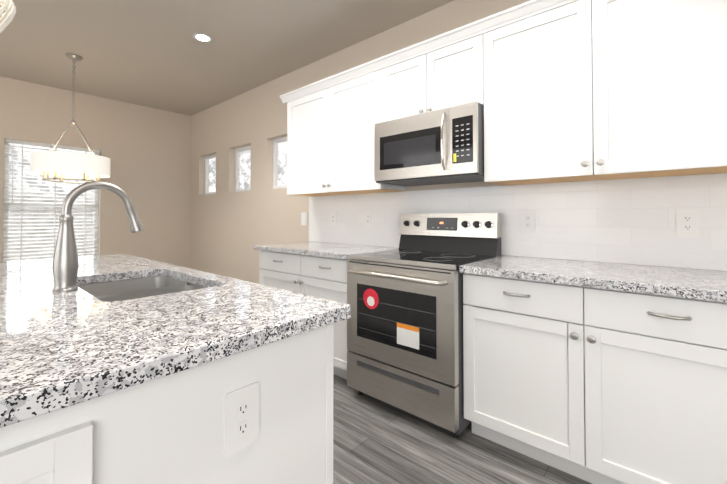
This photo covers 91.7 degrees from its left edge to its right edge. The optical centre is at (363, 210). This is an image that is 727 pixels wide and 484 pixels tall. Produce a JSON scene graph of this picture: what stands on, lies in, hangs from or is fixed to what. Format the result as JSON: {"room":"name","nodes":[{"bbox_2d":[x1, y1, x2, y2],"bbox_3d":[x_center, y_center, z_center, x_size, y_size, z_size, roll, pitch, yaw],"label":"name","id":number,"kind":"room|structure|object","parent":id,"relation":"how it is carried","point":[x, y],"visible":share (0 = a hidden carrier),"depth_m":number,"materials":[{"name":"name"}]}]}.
{"room":"kitchen","nodes":[
{"label":"kitchen","id":0,"kind":"room"},
{"bbox_2d":[0,76,190,267],"bbox_3d":[-4.617,-0.143,3.420,0.150,2.740,5.650,-1,-1,41],"label":"wall","id":1,"kind":"structure","parent":0,"point":[146,150],"depth_m":4.84,"materials":[{"name":"beige paint"}]},
{"bbox_2d":[2,143,98,261],"bbox_3d":[-3.790,-0.057,4.330,0.150,1.502,0.888,-1,-1,41],"label":"window","id":2,"kind":"structure","parent":1,"relation":"in","point":[7,181],"depth_m":4.17,"materials":[{"name":"white plastic"}]},
{"bbox_2d":[3,139,99,259],"bbox_3d":[-3.778,-0.068,4.319,0.066,1.473,0.878,-1,-1,41],"label":"window blinds","id":3,"kind":"object","parent":2,"relation":"attached to","point":[28,143],"visible":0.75,"depth_m":4.21,"materials":[{"name":"white plastic"}]},
{"bbox_2d":[0,0,454,115],"bbox_3d":[-1.494,-1.619,0.803,8.330,0.120,5.800,-1,-1,41],"label":"ceiling","id":4,"kind":"structure","parent":0,"point":[155,54],"depth_m":3.17,"materials":[{"name":"beige paint"}]},
{"bbox_2d":[0,0,15,32],"bbox_3d":[-1.097,-1.022,0.904,0.307,1.069,0.307,-1,-1,41],"label":"pendant light","id":5,"kind":"object","parent":4,"relation":"hanging from","point":[7,16],"visible":1,"depth_m":0.97,"materials":[{"name":"silver metal"}]},
{"bbox_2d":[30,53,110,182],"bbox_3d":[-2.839,-0.897,3.449,0.603,1.232,0.603,-1,-1,41],"label":"pendant chandelier","id":6,"kind":"object","parent":4,"relation":"hanging from","point":[62,164],"visible":0.98,"depth_m":3.29,"materials":[{"name":"silver metal"}]},
{"bbox_2d":[193,33,211,41],"bbox_3d":[-1.413,-1.515,3.099,0.156,0.006,0.156,-1,-1,41],"label":"recessed light","id":7,"kind":"object","parent":4,"relation":"in","point":[201,37],"visible":1,"depth_m":3.09,"materials":[{"name":"white"}]},
{"bbox_2d":[190,0,718,283],"bbox_3d":[0.370,-0.152,2.901,8.330,2.740,0.150,-1,-1,41],"label":"wall","id":8,"kind":"structure","parent":0,"point":[230,227],"depth_m":4.25,"materials":[{"name":"beige paint"}]},
{"bbox_2d":[204,154,215,194],"bbox_3d":[-2.206,-0.525,5.210,0.538,0.596,0.040,-1,-1,41],"label":"window","id":9,"kind":"structure","parent":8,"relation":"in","point":[207,158],"depth_m":5.35,"materials":[{"name":"white plastic"}]},
{"bbox_2d":[235,145,250,191],"bbox_3d":[-1.526,-0.535,4.613,0.528,0.596,0.040,-1,-1,41],"label":"window","id":10,"kind":"structure","parent":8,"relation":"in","point":[237,168],"depth_m":4.75,"materials":[{"name":"white plastic"}]},
{"bbox_2d":[273,137,286,188],"bbox_3d":[-0.865,-0.545,4.032,0.528,0.596,0.040,-1,-1,41],"label":"window","id":11,"kind":"structure","parent":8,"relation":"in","point":[275,160],"depth_m":4.17,"materials":[{"name":"white plastic"}]},
{"bbox_2d":[301,212,306,224],"bbox_3d":[-0.621,0.089,3.660,0.084,0.134,0.010,-1,-1,41],"label":"light switch","id":12,"kind":"object","parent":8,"relation":"attached to","point":[304,218],"visible":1,"depth_m":3.65,"materials":[{"name":"white plastic"}]},
{"bbox_2d":[280,60,382,195],"bbox_3d":[-0.216,-0.624,3.106,1.201,0.944,0.326,-1,-1,41],"label":"upper cabinet","id":13,"kind":"object","parent":8,"relation":"attached to","point":[331,121],"depth_m":2.92,"materials":[{"name":"white wood"}]},
{"bbox_2d":[380,20,499,191],"bbox_3d":[0.525,-0.636,2.456,0.770,0.944,0.326,-1,-1,41],"label":"upper cabinet","id":14,"kind":"object","parent":8,"relation":"attached to","point":[446,70],"depth_m":2.30,"materials":[{"name":"white wood"}]},
{"bbox_2d":[374,101,483,185],"bbox_3d":[0.481,-0.409,2.403,0.758,0.421,0.453,-1,-1,41],"label":"microwave","id":15,"kind":"object","parent":14,"relation":"attached to","point":[443,146],"visible":0.98,"depth_m":2.22,"materials":[{"name":"grey metal"}]},
{"bbox_2d":[309,173,726,270],"bbox_3d":[1.022,0.064,2.218,4.195,0.453,0.008,-1,-1,41],"label":"tile backsplash","id":16,"kind":"structure","parent":8,"relation":"attached to","point":[628,221],"depth_m":2.02,"materials":[{"name":"white tile"}]},
{"bbox_2d":[330,212,336,225],"bbox_3d":[-0.288,0.081,3.356,0.084,0.134,0.008,-1,-1,41],"label":"outlet","id":17,"kind":"object","parent":16,"relation":"attached to","point":[333,218],"visible":1,"depth_m":3.35,"materials":[{"name":"white plastic"}]},
{"bbox_2d":[365,211,371,226],"bbox_3d":[0.042,0.076,3.067,0.084,0.134,0.008,-1,-1,41],"label":"outlet","id":18,"kind":"object","parent":16,"relation":"attached to","point":[368,218],"visible":1,"depth_m":3.06,"materials":[{"name":"white plastic"}]},
{"bbox_2d":[521,211,535,231],"bbox_3d":[1.028,0.069,2.201,0.084,0.134,0.008,-1,-1,41],"label":"outlet","id":19,"kind":"object","parent":16,"relation":"attached to","point":[528,221],"visible":1,"depth_m":2.20,"materials":[{"name":"white plastic"}]},
{"bbox_2d":[676,209,699,236],"bbox_3d":[1.578,0.062,1.717,0.084,0.134,0.008,-1,-1,41],"label":"outlet","id":20,"kind":"object","parent":16,"relation":"attached to","point":[687,223],"visible":1,"depth_m":1.72,"materials":[{"name":"white plastic"}]},
{"bbox_2d":[484,0,726,185],"bbox_3d":[1.224,-0.646,1.843,1.090,0.944,0.326,-1,-1,41],"label":"upper cabinet","id":21,"kind":"object","parent":8,"relation":"attached to","point":[573,90],"depth_m":1.69,"materials":[{"name":"white wood"}]},
{"bbox_2d":[333,374,591,483],"bbox_3d":[-1.494,1.241,0.753,8.330,0.120,5.800,-1,-1,41],"label":"floor","id":22,"kind":"structure","parent":0,"point":[376,441],"depth_m":1.74,"materials":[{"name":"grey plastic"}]},
{"bbox_2d":[0,323,333,483],"bbox_3d":[-0.697,0.742,0.702,0.555,0.876,1.263,-1,-1,41],"label":"base cabinet","id":23,"kind":"object","parent":22,"relation":"on","point":[168,429],"depth_m":0.72,"materials":[{"name":"white wood"}]},
{"bbox_2d":[0,253,350,427],"bbox_3d":[-1.284,0.292,1.207,2.138,0.038,1.352,-1,-1,41],"label":"countertop","id":24,"kind":"structure","parent":23,"relation":"on","point":[59,350],"depth_m":0.82,"materials":[{"name":"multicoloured stone"}]},
{"bbox_2d":[52,181,143,291],"bbox_3d":[-0.973,0.085,1.303,0.126,0.379,0.271,-1,-1,41],"label":"pull-down faucet","id":25,"kind":"object","parent":24,"relation":"on","point":[65,265],"visible":1,"depth_m":1.20,"materials":[{"name":"silver metal"}]},
{"bbox_2d":[78,276,204,301],"bbox_3d":[-0.867,0.466,1.378,0.655,0.300,0.395,-1,-1,41],"label":"undermount sink","id":26,"kind":"object","parent":24,"relation":"in","point":[121,290],"visible":0.1,"depth_m":1.55,"materials":[{"name":"silver metal"}]},
{"bbox_2d":[224,382,258,456],"bbox_3d":[-0.272,0.466,0.792,0.008,0.134,0.084,-1,-1,41],"label":"outlet","id":27,"kind":"object","parent":23,"relation":"attached to","point":[241,418],"visible":1,"depth_m":0.79,"materials":[{"name":"white plastic"}]},
{"bbox_2d":[259,250,348,379],"bbox_3d":[-0.300,0.781,2.943,1.145,0.876,0.643,-1,-1,41],"label":"base cabinet","id":28,"kind":"object","parent":22,"relation":"on","point":[321,277],"visible":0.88,"depth_m":2.62,"materials":[{"name":"white wood"}]},
{"bbox_2d":[253,241,398,259],"bbox_3d":[-0.314,0.323,2.962,1.180,0.038,0.646,-1,-1,41],"label":"countertop","id":29,"kind":"structure","parent":28,"relation":"on","point":[329,250],"depth_m":2.78,"materials":[{"name":"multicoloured stone"}]},
{"bbox_2d":[347,213,500,437],"bbox_3d":[0.375,0.612,2.264,0.756,1.190,0.722,-1,-1,41],"label":"range","id":30,"kind":"object","parent":22,"relation":"on","point":[405,333],"visible":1,"depth_m":2.04,"materials":[{"name":"silver metal"}]},
{"bbox_2d":[463,273,726,483],"bbox_3d":[1.129,0.759,1.711,1.090,0.876,0.609,-1,-1,41],"label":"base cabinet","id":31,"kind":"object","parent":22,"relation":"on","point":[596,385],"visible":1,"depth_m":1.44,"materials":[{"name":"white wood"}]},
{"bbox_2d":[459,255,726,302],"bbox_3d":[1.547,0.295,1.327,2.235,0.038,0.646,-1,-1,41],"label":"countertop","id":32,"kind":"structure","parent":31,"relation":"on","point":[701,284],"depth_m":1.55,"materials":[{"name":"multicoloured stone"}]}
]}

